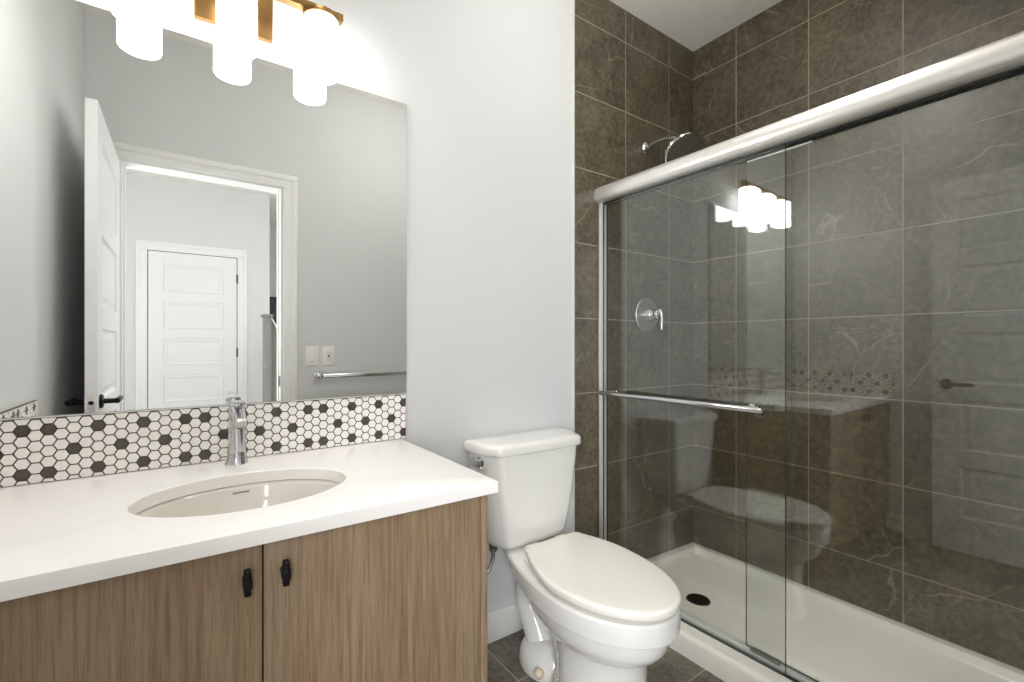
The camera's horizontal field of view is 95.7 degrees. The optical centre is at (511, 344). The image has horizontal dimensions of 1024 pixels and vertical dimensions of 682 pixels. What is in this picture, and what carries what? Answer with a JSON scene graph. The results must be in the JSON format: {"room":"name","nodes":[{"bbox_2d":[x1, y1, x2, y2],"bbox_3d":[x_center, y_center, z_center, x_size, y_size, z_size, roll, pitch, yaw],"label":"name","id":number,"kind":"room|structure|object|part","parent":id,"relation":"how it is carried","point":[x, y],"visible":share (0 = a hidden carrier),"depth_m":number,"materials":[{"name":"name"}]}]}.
{"room":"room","nodes":[
{"label":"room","id":0,"kind":"room"},
{"bbox_2d":[2,0,692,612],"bbox_3d":[-0.126,-0.230,1.797,2.846,2.720,0.100,0,0,-35],"label":"wall","id":1,"kind":"structure","parent":0,"point":[485,86],"depth_m":1.90,"materials":[{"name":"grey paint"}]},
{"bbox_2d":[0,394,405,487],"bbox_3d":[-0.764,0.241,1.281,0.990,0.148,0.008,0,0,-35],"label":"backsplash","id":2,"kind":"structure","parent":1,"relation":"attached to","point":[34,450],"depth_m":1.20,"materials":[{"name":"tile"}]},
{"bbox_2d":[0,393,406,420],"bbox_3d":[-0.763,0.166,1.281,0.992,0.003,0.009,0,0,-35],"label":"trim","id":3,"kind":"structure","parent":1,"relation":"attached to","point":[398,393],"depth_m":1.20,"materials":[{"name":"metal"}]},
{"bbox_2d":[0,0,406,418],"bbox_3d":[-0.765,-0.324,1.281,0.998,0.974,0.006,0,0,-35],"label":"mirror","id":4,"kind":"object","parent":1,"relation":"attached to","point":[185,222],"visible":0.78,"depth_m":1.21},
{"bbox_2d":[109,0,342,84],"bbox_3d":[-0.731,-0.889,1.231,0.537,0.232,0.128,0,0,-35],"label":"vanity light","id":5,"kind":"object","parent":1,"relation":"attached to","point":[239,24],"visible":1,"depth_m":1.24,"materials":[{"name":"white glass"}]},
{"bbox_3d":[-0.892,-0.854,1.097,0.093,0.161,0.093,0,0,-35],"label":"lamp shade","id":6,"kind":"part","parent":5,"relation":"part of","materials":[{"name":"white glass"}]},
{"bbox_3d":[-0.722,-0.854,1.218,0.093,0.161,0.093,0,0,-35],"label":"lamp shade","id":7,"kind":"part","parent":5,"relation":"part of","materials":[{"name":"white glass"}]},
{"bbox_3d":[-0.551,-0.854,1.339,0.093,0.161,0.093,0,0,-35],"label":"lamp shade","id":8,"kind":"part","parent":5,"relation":"part of","materials":[{"name":"white glass"}]},
{"bbox_2d":[406,394,406,437],"bbox_3d":[-0.358,0.241,1.567,0.002,0.148,0.008,0,0,-35],"label":"trim","id":9,"kind":"structure","parent":1,"relation":"attached to","point":[406,394],"depth_m":1.56,"materials":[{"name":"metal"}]},
{"bbox_2d":[488,544,496,573],"bbox_3d":[-0.107,0.846,1.703,0.118,0.228,0.076,0,0,-35],"label":"water supply valve","id":10,"kind":"object","parent":1,"relation":"attached to","point":[493,549],"visible":0.33,"depth_m":1.71,"materials":[{"name":"silver metal"}]},
{"bbox_2d":[488,602,522,643],"bbox_3d":[-0.055,1.074,1.778,0.790,0.112,0.014,0,0,-35],"label":"baseboard","id":11,"kind":"structure","parent":1,"relation":"attached to","point":[505,621],"depth_m":1.78,"materials":[{"name":"white paint"}]},
{"bbox_2d":[572,0,574,531],"bbox_3d":[0.266,-0.230,2.013,0.010,2.720,0.008,0,0,-35],"label":"trim","id":12,"kind":"structure","parent":1,"relation":"attached to","point":[573,1],"depth_m":2.01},
{"bbox_2d":[636,298,663,331],"bbox_3d":[0.694,-0.146,2.256,0.170,0.170,0.096,0,0,-35],"label":"shower valve","id":13,"kind":"object","parent":1,"relation":"attached to","point":[648,314],"visible":1,"depth_m":2.26,"materials":[{"name":"silver metal"}]},
{"bbox_3d":[0.713,-0.124,2.233,0.025,0.106,0.037,0,0,-35],"label":"lever","id":14,"kind":"part","parent":13,"relation":"part of","materials":[{"name":"silver metal"}]},
{"bbox_2d":[642,132,706,162],"bbox_3d":[0.743,-0.904,2.163,0.182,0.196,0.307,0,0,-35],"label":"shower","id":15,"kind":"object","parent":1,"relation":"attached to","point":[687,143],"visible":0.77,"depth_m":2.08,"materials":[{"name":"silver metal"}]},
{"bbox_3d":[0.725,-0.944,2.210,0.020,0.088,0.209,0,0,-36],"label":"arm","id":16,"kind":"part","parent":15,"relation":"part of","materials":[{"name":"silver metal"}]},
{"bbox_2d":[488,629,723,681],"bbox_3d":[0.322,1.180,1.162,2.846,0.100,1.655,0,0,-35],"label":"floor","id":17,"kind":"structure","parent":0,"point":[504,665],"depth_m":1.62,"materials":[{"name":"tile"}]},
{"bbox_2d":[0,495,487,681],"bbox_3d":[-0.608,0.737,1.025,0.965,0.786,0.601,0,0,-35],"label":"vanity cabinet","id":18,"kind":"object","parent":17,"relation":"on","point":[403,597],"visible":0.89,"depth_m":0.84,"materials":[{"name":"brown wood"}]},
{"bbox_3d":[-0.624,0.686,0.693,0.442,0.677,0.019,0,0,-35],"label":"door","id":19,"kind":"part","parent":18,"relation":"part of","materials":[{"name":"brown wood"}]},
{"bbox_3d":[-0.449,0.402,0.787,0.014,0.045,0.029,0,0,-35],"label":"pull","id":20,"kind":"part","parent":18,"relation":"part of","materials":[{"name":"black metal"}]},
{"bbox_2d":[0,439,497,601],"bbox_3d":[-0.604,0.330,1.036,0.982,0.028,0.591,0,0,-35],"label":"countertop","id":21,"kind":"structure","parent":18,"relation":"on","point":[55,535],"depth_m":0.90,"materials":[{"name":"white stone"}]},
{"bbox_2d":[225,400,248,465],"bbox_3d":[-0.706,0.229,1.196,0.056,0.176,0.145,0,0,-35],"label":"faucet","id":22,"kind":"object","parent":21,"relation":"on","point":[237,419],"visible":1,"depth_m":1.21,"materials":[{"name":"silver metal"}]},
{"bbox_3d":[-0.715,0.153,1.209,0.038,0.024,0.097,0,0,-35],"label":"lever","id":23,"kind":"part","parent":22,"relation":"part of","materials":[{"name":"silver metal"}]},
{"bbox_3d":[-0.698,0.182,1.185,0.033,0.046,0.118,0,0,-35],"label":"spout","id":24,"kind":"part","parent":22,"relation":"part of","materials":[{"name":"silver metal"}]},
{"bbox_2d":[135,479,340,517],"bbox_3d":[-0.578,0.421,1.018,0.468,0.152,0.358,0,0,-35],"label":"sink","id":25,"kind":"object","parent":21,"relation":"in","point":[249,496],"visible":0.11,"depth_m":1.13,"materials":[{"name":"white ceramic"}]},
{"bbox_3d":[-0.401,0.402,0.821,0.014,0.045,0.029,0,0,-35],"label":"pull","id":26,"kind":"part","parent":18,"relation":"part of","materials":[{"name":"black metal"}]},
{"bbox_3d":[-0.260,0.686,0.950,0.443,0.677,0.019,0,0,-35],"label":"door","id":27,"kind":"part","parent":18,"relation":"part of","materials":[{"name":"brown wood"}]},
{"bbox_3d":[-0.229,0.738,1.310,0.018,0.785,0.572,0,0,-35],"label":"panel","id":28,"kind":"part","parent":18,"relation":"part of","materials":[{"name":"brown wood"}]},
{"bbox_2d":[464,427,680,681],"bbox_3d":[0.210,0.740,1.516,0.473,0.797,0.720,0,0,-35],"label":"toilet","id":29,"kind":"object","parent":17,"relation":"on","point":[591,608],"visible":1,"depth_m":1.48,"materials":[{"name":"ceramic"}]},
{"bbox_3d":[-0.117,0.408,1.602,0.038,0.036,0.069,0,0,-35],"label":"flush lever","id":30,"kind":"part","parent":29,"relation":"part of","materials":[{"name":"silver metal"}]},
{"bbox_3d":[0.063,0.555,1.737,0.431,0.349,0.173,0,0,-35],"label":"tank","id":31,"kind":"part","parent":29,"relation":"part of","materials":[{"name":"white ceramic"}]},
{"bbox_3d":[0.064,0.362,1.736,0.458,0.041,0.192,0,0,-35],"label":"tank lid","id":32,"kind":"part","parent":29,"relation":"part of","materials":[{"name":"white ceramic"}]},
{"bbox_3d":[0.267,0.728,1.448,0.326,0.010,0.494,0,0,-35],"label":"seat","id":33,"kind":"part","parent":29,"relation":"part of","materials":[{"name":"plastic"}]},
{"bbox_3d":[0.224,0.930,1.509,0.374,0.395,0.685,0,0,-35],"label":"bowl","id":34,"kind":"part","parent":29,"relation":"part of","materials":[{"name":"white ceramic"}]},
{"bbox_3d":[0.277,0.705,1.435,0.366,0.033,0.512,0,0,-35],"label":"lid","id":35,"kind":"part","parent":29,"relation":"part of","materials":[{"name":"plastic"}]},
{"bbox_2d":[647,542,1023,681],"bbox_3d":[1.094,1.090,1.687,0.777,0.080,1.486,0,0,-35],"label":"shower pan","id":36,"kind":"object","parent":17,"relation":"on","point":[829,638],"visible":0.87,"depth_m":1.74,"materials":[{"name":"plastic"}]},
{"bbox_2d":[594,31,1023,681],"bbox_3d":[0.842,0.169,1.510,0.086,1.764,1.486,0,0,-36],"label":"shower door frame","id":37,"kind":"structure","parent":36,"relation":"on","point":[1005,56],"depth_m":1.43,"materials":[{"name":"metal"}]},
{"bbox_2d":[599,143,785,675],"bbox_3d":[0.619,0.205,1.759,0.080,1.678,0.766,0,0,-37],"label":"shower door","id":38,"kind":"structure","parent":37,"relation":"attached to","point":[752,408],"depth_m":1.62,"materials":[{"name":"silver glass"}]},
{"bbox_3d":[0.838,-0.675,1.507,0.076,0.076,1.486,0,0,-36],"label":"header rail","id":39,"kind":"part","parent":37,"relation":"part of","materials":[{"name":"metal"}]},
{"bbox_2d":[746,70,1023,681],"bbox_3d":[1.062,0.198,1.266,0.044,1.664,0.829,0,0,-36],"label":"shower door","id":40,"kind":"structure","parent":37,"relation":"attached to","point":[758,415],"depth_m":1.55,"materials":[{"name":"clear glass"}]},
{"bbox_3d":[0.842,0.238,1.575,0.034,0.027,0.027,0,0,-36],"label":"knob","id":41,"kind":"part","parent":40,"relation":"part of","materials":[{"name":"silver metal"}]},
{"bbox_2d":[610,0,781,50],"bbox_3d":[0.338,-1.640,1.139,2.846,0.100,1.710,0,0,-35],"label":"ceiling","id":42,"kind":"structure","parent":0,"point":[693,24],"depth_m":2.23,"materials":[{"name":"white paint"}]},
{"bbox_2d":[693,0,1023,669],"bbox_3d":[1.503,-0.230,1.870,0.100,2.720,1.660,0,0,-35],"label":"wall","id":43,"kind":"structure","parent":0,"point":[905,230],"depth_m":1.87,"materials":[{"name":"tile"}]}
]}

